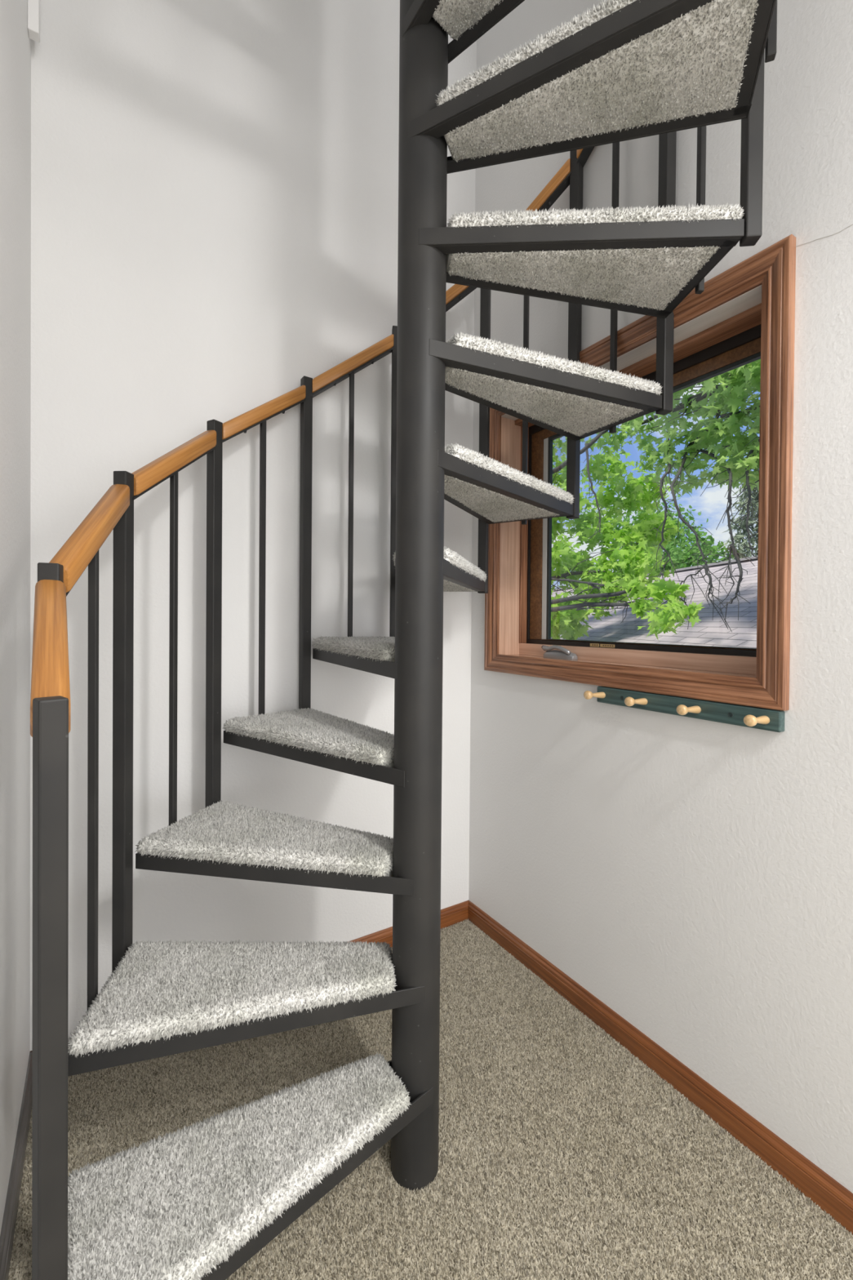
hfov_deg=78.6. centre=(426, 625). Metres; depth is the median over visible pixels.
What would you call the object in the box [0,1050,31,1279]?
baseboard
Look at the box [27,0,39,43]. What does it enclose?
trim
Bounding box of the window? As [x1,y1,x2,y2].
[484,234,795,711]
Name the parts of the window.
casing, screen frame, lever, sill, casing, casing, sash, casing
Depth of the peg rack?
1.12 m
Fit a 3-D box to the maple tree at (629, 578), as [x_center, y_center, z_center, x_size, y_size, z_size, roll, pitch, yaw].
[1.506,0.822,7.365,2.866,6.859,6.210,0,1,-32]
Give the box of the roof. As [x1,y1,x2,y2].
[551,555,757,648]
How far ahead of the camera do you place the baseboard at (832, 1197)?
1.15 m
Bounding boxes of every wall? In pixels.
[0,0,31,1233]
[30,0,476,1050]
[468,0,852,1193]
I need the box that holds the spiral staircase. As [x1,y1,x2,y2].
[30,0,777,1279]
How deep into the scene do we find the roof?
6.14 m
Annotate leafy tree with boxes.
[582,488,708,572]
[648,524,738,573]
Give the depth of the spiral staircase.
0.96 m
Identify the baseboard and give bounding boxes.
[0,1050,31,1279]
[30,900,468,1052]
[467,900,852,1235]
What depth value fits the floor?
1.02 m
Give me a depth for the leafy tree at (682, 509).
19.67 m
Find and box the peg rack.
[583,685,785,732]
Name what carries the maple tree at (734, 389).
on the ground
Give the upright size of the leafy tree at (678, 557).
7.447 m
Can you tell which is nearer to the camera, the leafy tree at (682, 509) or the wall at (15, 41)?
the wall at (15, 41)
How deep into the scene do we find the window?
1.21 m
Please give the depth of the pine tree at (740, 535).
15.86 m
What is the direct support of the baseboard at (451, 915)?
attached to the wall at (215, 183)
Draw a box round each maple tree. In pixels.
[551,411,703,640]
[552,359,760,631]
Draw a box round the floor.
[8,918,852,1279]
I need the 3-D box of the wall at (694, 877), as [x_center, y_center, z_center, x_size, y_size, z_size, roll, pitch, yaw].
[0.659,-1.345,1.210,0.151,5.200,1.900,0,1,-32]
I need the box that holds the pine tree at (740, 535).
[719,475,759,561]
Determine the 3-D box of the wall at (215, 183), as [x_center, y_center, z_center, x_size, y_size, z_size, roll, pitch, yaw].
[-0.465,-1.358,1.538,1.409,5.200,0.150,0,1,-32]

